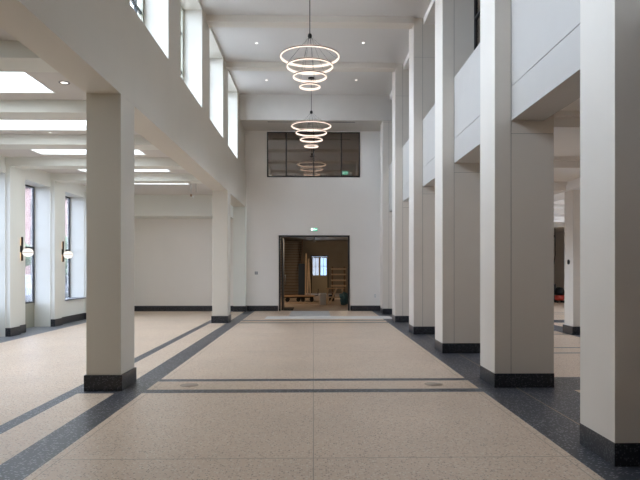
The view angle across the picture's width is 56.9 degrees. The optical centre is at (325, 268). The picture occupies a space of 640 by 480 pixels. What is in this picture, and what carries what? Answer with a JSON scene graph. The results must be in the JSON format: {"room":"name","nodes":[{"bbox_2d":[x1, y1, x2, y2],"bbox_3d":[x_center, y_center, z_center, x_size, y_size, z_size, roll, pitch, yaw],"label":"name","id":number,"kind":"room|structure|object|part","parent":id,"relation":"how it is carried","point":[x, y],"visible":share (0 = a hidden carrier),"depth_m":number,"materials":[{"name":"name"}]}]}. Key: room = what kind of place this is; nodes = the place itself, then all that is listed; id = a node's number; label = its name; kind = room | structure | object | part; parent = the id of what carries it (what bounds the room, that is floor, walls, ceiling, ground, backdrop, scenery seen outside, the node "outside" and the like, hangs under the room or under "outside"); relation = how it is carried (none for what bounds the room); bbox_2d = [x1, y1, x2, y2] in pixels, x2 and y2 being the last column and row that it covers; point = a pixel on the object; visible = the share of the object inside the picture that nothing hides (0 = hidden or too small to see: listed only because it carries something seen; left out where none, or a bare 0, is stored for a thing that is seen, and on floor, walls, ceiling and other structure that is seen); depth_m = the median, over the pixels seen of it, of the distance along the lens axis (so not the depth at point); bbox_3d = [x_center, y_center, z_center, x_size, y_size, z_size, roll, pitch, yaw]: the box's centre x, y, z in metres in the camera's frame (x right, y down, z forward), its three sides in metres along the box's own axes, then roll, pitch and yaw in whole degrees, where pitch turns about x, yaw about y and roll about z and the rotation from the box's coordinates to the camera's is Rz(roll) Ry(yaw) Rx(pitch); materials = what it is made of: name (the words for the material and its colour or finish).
{"room":"building lobby","nodes":[
{"label":"building lobby","id":0,"kind":"room"},
{"bbox_2d":[0,155,85,336],"bbox_3d":[-7.622,-0.508,8.617,0.620,4.216,27.550,0,0,-1],"label":"wall","id":1,"kind":"structure","parent":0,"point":[50,303],"depth_m":16.23,"materials":[{"name":"paint"}]},
{"bbox_2d":[20,237,33,260],"bbox_3d":[-7.384,-0.485,14.579,0.305,0.590,0.250,0,0,-1],"label":"wall lamp","id":2,"kind":"object","parent":1,"relation":"attached to","point":[27,252],"visible":1,"depth_m":14.54,"materials":[{"name":"white glass"}]},
{"bbox_3d":[-7.357,-0.451,14.579,0.250,0.100,0.250,0,0,-1],"label":"lamp shade","id":3,"kind":"part","parent":2,"relation":"part of","materials":[{"name":"white glass"}]},
{"bbox_3d":[-7.357,-0.339,14.579,0.250,0.100,0.250,0,0,-1],"label":"lamp shade","id":4,"kind":"part","parent":2,"relation":"part of","materials":[{"name":"white glass"}]},
{"bbox_2d":[25,184,34,327],"bbox_3d":[-8.024,-0.320,15.515,0.065,3.840,1.420,0,0,-1],"label":"window","id":5,"kind":"structure","parent":1,"relation":"attached to","point":[29,190],"depth_m":15.99,"materials":[{"name":"glass"}]},
{"bbox_3d":[-8.013,-0.650,15.516,0.008,3.130,1.370,0,0,-1],"label":"pane","id":6,"kind":"part","parent":5,"relation":"part of","materials":[{"name":"clear glass"}]},
{"bbox_3d":[-8.027,1.270,15.515,0.060,0.660,1.420,0,0,-1],"label":"apron panel","id":7,"kind":"part","parent":5,"relation":"part of","materials":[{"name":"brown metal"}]},
{"bbox_2d":[5,313,85,336],"bbox_3d":[-7.349,1.500,8.473,0.120,0.200,27.250,0,0,-1],"label":"baseboard","id":8,"kind":"structure","parent":1,"relation":"attached to","point":[14,331],"depth_m":16.24,"materials":[{"name":"black stone"}]},
{"bbox_2d":[62,241,72,261],"bbox_3d":[-7.434,-0.485,16.968,0.305,0.590,0.250,0,0,-1],"label":"wall lamp","id":9,"kind":"object","parent":1,"relation":"attached to","point":[67,254],"visible":0.99,"depth_m":16.93,"materials":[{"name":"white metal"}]},
{"bbox_2d":[65,196,85,300],"bbox_3d":[-7.822,-0.649,17.905,0.530,3.182,1.480,0,0,-1],"label":"window","id":10,"kind":"structure","parent":1,"relation":"attached to","point":[67,199],"depth_m":18.46,"materials":[{"name":"grey metal"}]},
{"bbox_3d":[-8.063,-0.650,17.900,0.008,3.130,1.370,0,0,-1],"label":"pane","id":11,"kind":"part","parent":10,"relation":"part of","materials":[{"name":"clear glass"}]},
{"bbox_3d":[-8.064,-0.650,17.900,0.045,3.180,1.420,0,0,-1],"label":"frame","id":12,"kind":"part","parent":10,"relation":"part of","materials":[{"name":"grey metal"}]},
{"bbox_3d":[-7.787,0.923,17.906,0.460,0.037,1.480,0,0,-1],"label":"sill","id":13,"kind":"part","parent":10,"relation":"part of","materials":[{"name":"white paint"}]},
{"bbox_2d":[0,27,211,194],"bbox_3d":[-5.479,-2.716,8.512,4.660,0.200,27.850,0,0,-1],"label":"ceiling","id":14,"kind":"structure","parent":0,"point":[51,80],"depth_m":12.97,"materials":[{"name":"paint"}]},
{"bbox_2d":[0,72,55,92],"bbox_3d":[-5.203,-2.709,8.185,2.400,0.194,1.165,0,0,-1],"label":"skylight","id":15,"kind":"object","parent":14,"relation":"hanging from","point":[10,82],"visible":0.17,"depth_m":8.71,"materials":[{"name":"white glass"}]},
{"bbox_2d":[0,72,43,85],"bbox_3d":[-5.203,-2.726,8.185,2.360,0.020,1.125,0,0,-1],"label":"diffuser","id":16,"kind":"object","parent":15,"relation":"attached to","point":[6,78],"depth_m":8.52,"materials":[{"name":"white plastic"}]},
{"bbox_2d":[0,120,85,130],"bbox_3d":[-5.253,-2.709,10.570,2.400,0.194,1.165,0,0,-1],"label":"skylight","id":17,"kind":"object","parent":14,"relation":"hanging from","point":[4,124],"visible":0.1,"depth_m":11.12,"materials":[{"name":"white glass"}]},
{"bbox_3d":[-5.253,-2.709,10.570,2.400,0.194,1.165,0,0,-1],"label":"frame","id":18,"kind":"part","parent":17,"relation":"part of","materials":[{"name":"white plastic"}]},
{"bbox_2d":[0,120,85,124],"bbox_3d":[-5.253,-2.726,10.570,2.360,0.020,1.125,0,0,-1],"label":"diffuser","id":19,"kind":"object","parent":17,"relation":"attached to","point":[2,122],"depth_m":10.98,"materials":[{"name":"white plastic"}]},
{"bbox_2d":[59,81,69,84],"bbox_3d":[-3.675,-2.612,8.295,0.150,0.008,0.150,0,0,-1],"label":"recessed light","id":20,"kind":"object","parent":14,"relation":"in","point":[60,82],"visible":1,"depth_m":8.29,"materials":[{"name":"grey plastic"}]},
{"bbox_2d":[29,149,145,154],"bbox_3d":[-5.303,-2.709,12.954,2.400,0.194,1.165,0,0,-1],"label":"skylight","id":21,"kind":"object","parent":14,"relation":"hanging from","point":[56,152],"visible":0.16,"depth_m":13.50,"materials":[{"name":"white glass"}]},
{"bbox_2d":[0,41,232,218],"bbox_3d":[-5.304,-2.243,9.671,4.260,0.746,24.940,0,0,-1],"label":"ceiling beams","id":22,"kind":"structure","parent":14,"relation":"attached to","point":[14,56],"depth_m":11.90,"materials":[{"name":"paint"}]},
{"bbox_2d":[77,169,170,171],"bbox_3d":[-5.352,-2.709,15.339,2.400,0.194,1.165,0,0,-1],"label":"skylight","id":23,"kind":"object","parent":14,"relation":"hanging from","point":[82,170],"visible":0.11,"depth_m":15.91,"materials":[{"name":"white glass"}]},
{"bbox_2d":[134,183,163,183],"bbox_3d":[-5.402,-2.709,17.723,2.400,0.194,1.165,0,0,-1],"label":"skylight","id":24,"kind":"object","parent":14,"relation":"hanging from","point":[134,183],"visible":0.07,"depth_m":18.28,"materials":[{"name":"white glass"}]},
{"bbox_2d":[0,0,245,206],"bbox_3d":[-3.010,-2.965,8.564,0.620,1.350,27.250,0,0,-1],"label":"beam","id":25,"kind":"structure","parent":0,"point":[100,46],"depth_m":8.09,"materials":[{"name":"white paint"}]},
{"bbox_2d":[128,0,244,168],"bbox_3d":[-3.031,-4.860,8.398,0.571,2.440,27.580,0,0,-1],"label":"wall","id":26,"kind":"structure","parent":0,"point":[206,75],"depth_m":13.63,"materials":[{"name":"white paint"}]},
{"bbox_2d":[130,0,143,22],"bbox_3d":[-3.237,-4.810,9.359,0.080,2.340,2.190,0,0,-1],"label":"window","id":27,"kind":"structure","parent":26,"relation":"in","point":[138,5],"depth_m":10.32,"materials":[{"name":"clear glass"}]},
{"bbox_3d":[-3.238,-4.810,9.359,0.007,2.260,2.110,0,0,-1],"label":"pane","id":28,"kind":"part","parent":27,"relation":"part of","materials":[{"name":"clear glass"}]},
{"bbox_3d":[-3.237,-4.810,9.359,0.080,2.340,2.190,0,0,-1],"label":"frame","id":29,"kind":"part","parent":27,"relation":"part of","materials":[{"name":"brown metal"}]},
{"bbox_2d":[181,6,182,79],"bbox_3d":[-3.303,-4.810,12.529,0.080,2.340,2.190,0,0,-1],"label":"window","id":30,"kind":"structure","parent":26,"relation":"in","point":[181,6],"depth_m":13.56,"materials":[{"name":"glass"}]},
{"bbox_2d":[134,131,379,310],"bbox_3d":[-2.634,-2.240,22.375,11.170,7.680,0.350,0,0,-1],"label":"wall","id":31,"kind":"structure","parent":0,"point":[173,257],"depth_m":22.21,"materials":[{"name":"paint"}]},
{"bbox_2d":[232,207,246,311],"bbox_3d":[-3.208,-0.345,22.027,0.497,3.890,0.318,0,0,-1],"label":"pilaster","id":32,"kind":"object","parent":31,"relation":"attached to","point":[239,213],"visible":1,"depth_m":21.89,"materials":[{"name":"paint"}]},
{"bbox_2d":[134,306,379,310],"bbox_3d":[-2.370,1.500,22.193,10.650,0.200,0.025,0,0,-1],"label":"baseboard","id":33,"kind":"structure","parent":31,"relation":"attached to","point":[136,308],"depth_m":22.13,"materials":[{"name":"black stone"}]},
{"bbox_2d":[267,132,359,176],"bbox_3d":[-0.459,-4.290,22.265,3.505,1.700,0.080,0,0,-1],"label":"window","id":34,"kind":"structure","parent":31,"relation":"in","point":[338,154],"depth_m":22.26,"materials":[{"name":"black glass"}]},
{"bbox_2d":[279,235,349,310],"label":"door","id":35,"kind":"structure","parent":31,"relation":"in","point":[280,236],"depth_m":22.24,"materials":[{"name":"grey metal"}]},
{"bbox_2d":[281,241,347,292],"bbox_3d":[-1.559,-0.100,38.626,7.500,3.400,0.300,0,0,-1],"label":"wall","id":36,"kind":"structure","parent":0,"point":[337,251],"depth_m":38.52,"materials":[{"name":"paint"}]},
{"bbox_2d":[311,255,327,292],"bbox_3d":[-0.397,0.375,38.535,1.140,2.450,0.130,0,0,-1],"label":"door","id":37,"kind":"structure","parent":36,"relation":"in","point":[320,282],"depth_m":38.49,"materials":[{"name":"brown wood"}]},
{"bbox_2d":[281,237,347,240],"bbox_3d":[-1.448,-1.900,30.676,7.790,0.200,16.200,0,0,-1],"label":"ceiling","id":38,"kind":"structure","parent":0,"point":[284,238],"depth_m":35.40,"materials":[{"name":"paint"}]},
{"bbox_2d":[200,0,430,94],"bbox_3d":[-0.131,-6.205,8.624,6.500,0.250,27.850,0,0,-1],"label":"ceiling","id":39,"kind":"structure","parent":0,"point":[237,44],"depth_m":15.87,"materials":[{"name":"paint"}]},
{"bbox_2d":[280,0,338,90],"bbox_3d":[-0.340,-4.979,12.636,1.269,2.201,1.269,0,0,-33],"label":"chandelier","id":40,"kind":"object","parent":39,"relation":"hanging from","point":[303,72],"visible":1,"depth_m":12.59,"materials":[{"name":"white metal"}]},
{"bbox_3d":[-0.340,-5.515,12.636,0.017,1.070,0.017,0,0,21],"label":"rod","id":41,"kind":"part","parent":40,"relation":"part of","materials":[{"name":"black metal"}]},
{"bbox_2d":[206,15,413,71],"bbox_3d":[-0.301,-6.000,11.148,5.005,0.160,13.174,0,0,-1],"label":"ceiling beams","id":42,"kind":"structure","parent":39,"relation":"attached to","point":[244,21],"depth_m":14.38,"materials":[{"name":"white paint"}]},
{"bbox_2d":[291,77,330,147],"bbox_3d":[-0.459,-4.979,18.794,1.269,2.201,1.269,0,0,-26],"label":"chandelier","id":43,"kind":"object","parent":39,"relation":"hanging from","point":[309,78],"visible":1,"depth_m":18.75,"materials":[{"name":"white metal"}]},
{"bbox_2d":[240,94,391,130],"bbox_3d":[-0.209,-5.632,21.435,5.620,0.896,1.630,0,0,-1],"label":"beam","id":44,"kind":"structure","parent":39,"relation":"attached to","point":[258,112],"depth_m":20.64,"materials":[{"name":"paint"}]},
{"bbox_2d":[390,0,434,99],"bbox_3d":[2.682,-6.000,8.683,0.374,0.160,27.250,0,0,-1],"label":"beam","id":45,"kind":"structure","parent":39,"relation":"attached to","point":[429,18],"depth_m":14.08,"materials":[{"name":"paint"}]},
{"bbox_2d":[0,293,639,479],"bbox_3d":[2.907,1.700,18.065,22.230,0.200,46.000,0,0,-1],"label":"floor","id":46,"kind":"structure","parent":0,"point":[272,399],"depth_m":6.74,"materials":[{"name":"beige stone"}]},
{"bbox_2d":[84,93,135,390],"bbox_3d":[-2.915,-0.345,8.016,0.497,3.890,0.630,0,0,-1],"label":"column","id":47,"kind":"structure","parent":46,"relation":"on","point":[109,117],"depth_m":7.72,"materials":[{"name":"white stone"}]},
{"bbox_2d":[180,383,197,386],"bbox_3d":[-1.868,1.598,8.089,0.234,0.005,0.211,0,0,-1],"label":"floor outlet","id":48,"kind":"object","parent":46,"relation":"on","point":[187,384],"visible":1,"depth_m":8.05,"materials":[{"name":"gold metal"}]},
{"bbox_3d":[-1.870,1.599,8.083,0.218,0.002,0.218,0,0,-1],"label":"plate","id":49,"kind":"part","parent":48,"relation":"part of","materials":[{"name":"beige"}]},
{"bbox_2d":[211,191,230,322],"bbox_3d":[-3.116,-0.345,17.634,0.497,3.890,0.630,0,0,-1],"label":"column","id":50,"kind":"structure","parent":46,"relation":"on","point":[220,199],"depth_m":17.34,"materials":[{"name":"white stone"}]},
{"bbox_2d":[283,307,293,309],"bbox_3d":[-1.490,1.594,23.374,0.440,0.011,1.600,0,0,-1],"label":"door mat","id":51,"kind":"object","parent":46,"relation":"on","point":[285,308],"visible":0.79,"depth_m":23.42,"materials":[{"name":"black rubber"}]},
{"bbox_2d":[281,240,302,296],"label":"door","id":52,"kind":"structure","parent":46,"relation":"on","point":[292,250],"depth_m":35.49,"materials":[{"name":"brown wood"}]},
{"bbox_2d":[298,264,304,294],"bbox_3d":[-1.273,0.675,31.155,0.340,1.856,0.380,0,0,-1],"label":"leaning board","id":53,"kind":"object","parent":46,"relation":"on","point":[301,267],"visible":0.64,"depth_m":31.16,"materials":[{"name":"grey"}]},
{"bbox_2d":[284,289,318,301],"bbox_3d":[-1.221,1.290,28.581,1.755,0.621,0.600,0,0,-1],"label":"trolley","id":54,"kind":"object","parent":46,"relation":"on","point":[299,297],"visible":1,"depth_m":28.33,"materials":[{"name":"brown wood"}]},
{"bbox_2d":[287,302,317,303],"bbox_3d":[-1.067,1.577,27.054,1.400,0.045,0.340,0,0,-1],"label":"batten","id":55,"kind":"object","parent":46,"relation":"on","point":[287,302],"visible":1,"depth_m":26.94,"materials":[{"name":"brown wood"}]},
{"bbox_2d":[305,253,306,299],"bbox_3d":[-1.031,0.400,30.585,0.071,2.412,0.835,0,0,0],"label":"plank","id":56,"kind":"object","parent":46,"relation":"on","point":[305,253],"visible":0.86,"depth_m":30.68,"materials":[{"name":"brown wood"}]},
{"bbox_2d":[307,259,308,299],"bbox_3d":[-0.909,0.550,30.288,0.072,2.114,0.838,0,0,2],"label":"plank","id":57,"kind":"object","parent":46,"relation":"on","point":[308,259],"visible":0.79,"depth_m":30.25,"materials":[{"name":"brown wood"}]},
{"bbox_2d":[289,311,329,315],"bbox_3d":[-0.560,1.597,20.993,1.400,0.004,2.400,0,0,-1],"label":"board","id":58,"kind":"object","parent":46,"relation":"on","point":[293,313],"visible":1,"depth_m":20.91,"materials":[{"name":"grey"}]},
{"bbox_2d":[308,263,310,294],"bbox_3d":[-0.808,0.650,29.990,0.074,1.917,0.846,0,0,-8],"label":"plank","id":59,"kind":"object","parent":46,"relation":"on","point":[308,263],"visible":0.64,"depth_m":30.00,"materials":[{"name":"brown wood"}]},
{"bbox_2d":[320,293,325,304],"bbox_3d":[-0.129,1.340,25.953,0.270,0.520,0.300,0,0,-1],"label":"box","id":60,"kind":"object","parent":46,"relation":"on","point":[322,295],"visible":0.98,"depth_m":25.80,"materials":[{"name":"brown cardboard"}]},
{"bbox_2d":[265,316,391,318],"bbox_3d":[0.097,1.598,19.256,4.100,0.003,1.000,0,0,-1],"label":"paper sheet","id":61,"kind":"object","parent":46,"relation":"on","point":[267,317],"visible":0.86,"depth_m":19.22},
{"bbox_2d":[326,288,343,302],"bbox_3d":[0.436,1.256,27.415,0.830,0.692,0.800,0,0,-1],"label":"work table","id":62,"kind":"object","parent":46,"relation":"on","point":[327,297],"visible":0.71,"depth_m":27.07,"materials":[{"name":"brown wood"}]},
{"bbox_2d":[331,267,345,294],"bbox_3d":[0.650,0.750,30.325,0.770,1.700,0.690,0,0,-1],"label":"shelf rack","id":63,"kind":"object","parent":46,"relation":"on","point":[332,268],"visible":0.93,"depth_m":29.98,"materials":[{"name":"brown wood"}]},
{"bbox_3d":[0.650,0.025,30.310,0.770,0.070,0.660,0,0,-1],"label":"shelf","id":64,"kind":"part","parent":63,"relation":"part of","materials":[{"name":"brown wood"}]},
{"bbox_3d":[0.650,0.885,30.310,0.770,0.070,0.660,0,0,-1],"label":"shelf","id":65,"kind":"part","parent":63,"relation":"part of","materials":[{"name":"brown wood"}]},
{"bbox_2d":[339,292,347,304],"bbox_3d":[0.812,1.300,25.623,0.458,0.600,0.500,0,0,-1],"label":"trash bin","id":66,"kind":"object","parent":46,"relation":"on","point":[343,296],"visible":0.95,"depth_m":25.44,"materials":[{"name":"green plastic"}]},
{"bbox_2d":[380,121,391,313],"bbox_3d":[2.394,-2.240,21.095,0.808,7.680,0.698,0,0,-1],"label":"column","id":67,"kind":"structure","parent":46,"relation":"on","point":[386,126],"depth_m":20.75,"materials":[{"name":"grey paint"}]},
{"bbox_2d":[392,64,408,321],"bbox_3d":[2.461,-2.240,17.890,0.808,7.680,0.698,0,0,-1],"label":"column","id":68,"kind":"structure","parent":46,"relation":"on","point":[400,76],"depth_m":17.54,"materials":[{"name":"grey paint"}]},
{"bbox_2d":[409,18,434,333],"bbox_3d":[2.528,-2.240,14.684,0.808,7.680,0.698,0,0,-1],"label":"column","id":69,"kind":"structure","parent":46,"relation":"on","point":[421,37],"depth_m":14.34,"materials":[{"name":"grey paint"}]},
{"bbox_2d":[424,382,442,385],"bbox_3d":[1.490,1.598,8.159,0.234,0.005,0.215,0,0,-1],"label":"floor outlet","id":70,"kind":"object","parent":46,"relation":"on","point":[428,383],"visible":1,"depth_m":8.12,"materials":[{"name":"gold metal"}]},
{"bbox_3d":[1.490,1.599,8.153,0.218,0.002,0.218,0,0,-1],"label":"plate","id":71,"kind":"part","parent":70,"relation":"part of","materials":[{"name":"beige"}]},
{"bbox_2d":[435,0,479,352],"bbox_3d":[2.595,-2.240,11.479,0.808,7.680,0.698,0,0,-1],"label":"column","id":72,"kind":"structure","parent":46,"relation":"on","point":[457,185],"depth_m":11.13,"materials":[{"name":"grey paint"}]},
{"bbox_2d":[480,0,553,387],"bbox_3d":[2.662,-2.240,8.274,0.808,7.680,0.698,0,0,-1],"label":"column","id":73,"kind":"structure","parent":46,"relation":"on","point":[517,157],"depth_m":7.93,"materials":[{"name":"grey paint"}]},
{"bbox_2d":[554,287,563,302],"bbox_3d":[10.762,0.847,27.531,0.754,1.507,0.460,0,0,-1],"label":"vacuum cleaner","id":74,"kind":"object","parent":46,"relation":"on","point":[559,291],"visible":0.83,"depth_m":27.37,"materials":[{"name":"red plastic"}]},
{"bbox_3d":[10.909,1.360,27.535,0.440,0.240,0.440,0,0,-1],"label":"tank","id":75,"kind":"part","parent":74,"relation":"part of","materials":[{"name":"red plastic"}]},
{"bbox_2d":[563,190,579,334],"bbox_3d":[6.308,-0.152,14.495,0.740,3.505,0.560,0,0,-1],"label":"column","id":76,"kind":"structure","parent":46,"relation":"on","point":[571,325],"depth_m":14.28,"materials":[{"name":"white paint"}]},
{"bbox_2d":[580,0,639,466],"bbox_3d":[2.729,-2.240,5.083,0.808,7.680,0.628,0,0,-1],"label":"column","id":77,"kind":"structure","parent":46,"relation":"on","point":[609,29],"depth_m":4.84,"materials":[{"name":"grey paint"}]},
{"bbox_2d":[389,0,579,211],"bbox_3d":[2.697,-2.793,8.683,0.444,1.613,27.242,0,0,-1],"label":"wall","id":78,"kind":"structure","parent":0,"point":[545,34],"depth_m":7.42,"materials":[{"name":"paint"}]},
{"bbox_2d":[474,0,479,49],"bbox_3d":[2.854,-4.760,9.881,0.060,2.320,2.512,0,0,-1],"label":"window","id":79,"kind":"structure","parent":78,"relation":"in","point":[476,2],"depth_m":11.05,"materials":[{"name":"black glass"}]},
{"bbox_3d":[2.859,-4.760,9.881,0.010,2.280,2.476,0,0,-1],"label":"pane","id":80,"kind":"part","parent":79,"relation":"part of","materials":[{"name":"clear glass"}]},
{"bbox_2d":[554,232,563,288],"bbox_3d":[14.233,-0.260,15.301,0.300,3.720,40.000,0,0,-1],"label":"wall","id":81,"kind":"structure","parent":0,"point":[558,237],"depth_m":34.53,"materials":[{"name":"paint"}]},
{"bbox_2d":[554,98,579,232],"bbox_3d":[8.581,-2.245,15.333,11.600,0.250,40.300,0,0,-1],"label":"ceiling","id":82,"kind":"structure","parent":0,"point":[562,146],"depth_m":10.51,"materials":[{"name":"paint"}]},
{"bbox_2d":[554,111,579,227],"bbox_3d":[8.434,-2.010,15.180,11.300,0.220,40.000,0,0,-1],"label":"beam","id":83,"kind":"structure","parent":82,"relation":"attached to","point":[566,123],"depth_m":11.24,"materials":[{"name":"paint"}]},
{"label":"outside","id":84,"kind":"structure","parent":0,"visible":0},
{"bbox_3d":[-34.291,1.850,19.286,52.240,0.200,120.000,0,0,-1],"label":"ground","id":85,"kind":"structure","parent":84,"visible":0},
{"bbox_2d":[313,258,326,274],"bbox_3d":[-1.151,-3.325,54.968,28.000,10.150,6.040,0,0,-1],"label":"building","id":86,"kind":"structure","parent":85,"relation":"on","point":[315,260],"depth_m":51.96,"materials":[{"name":"glass"}]}
]}

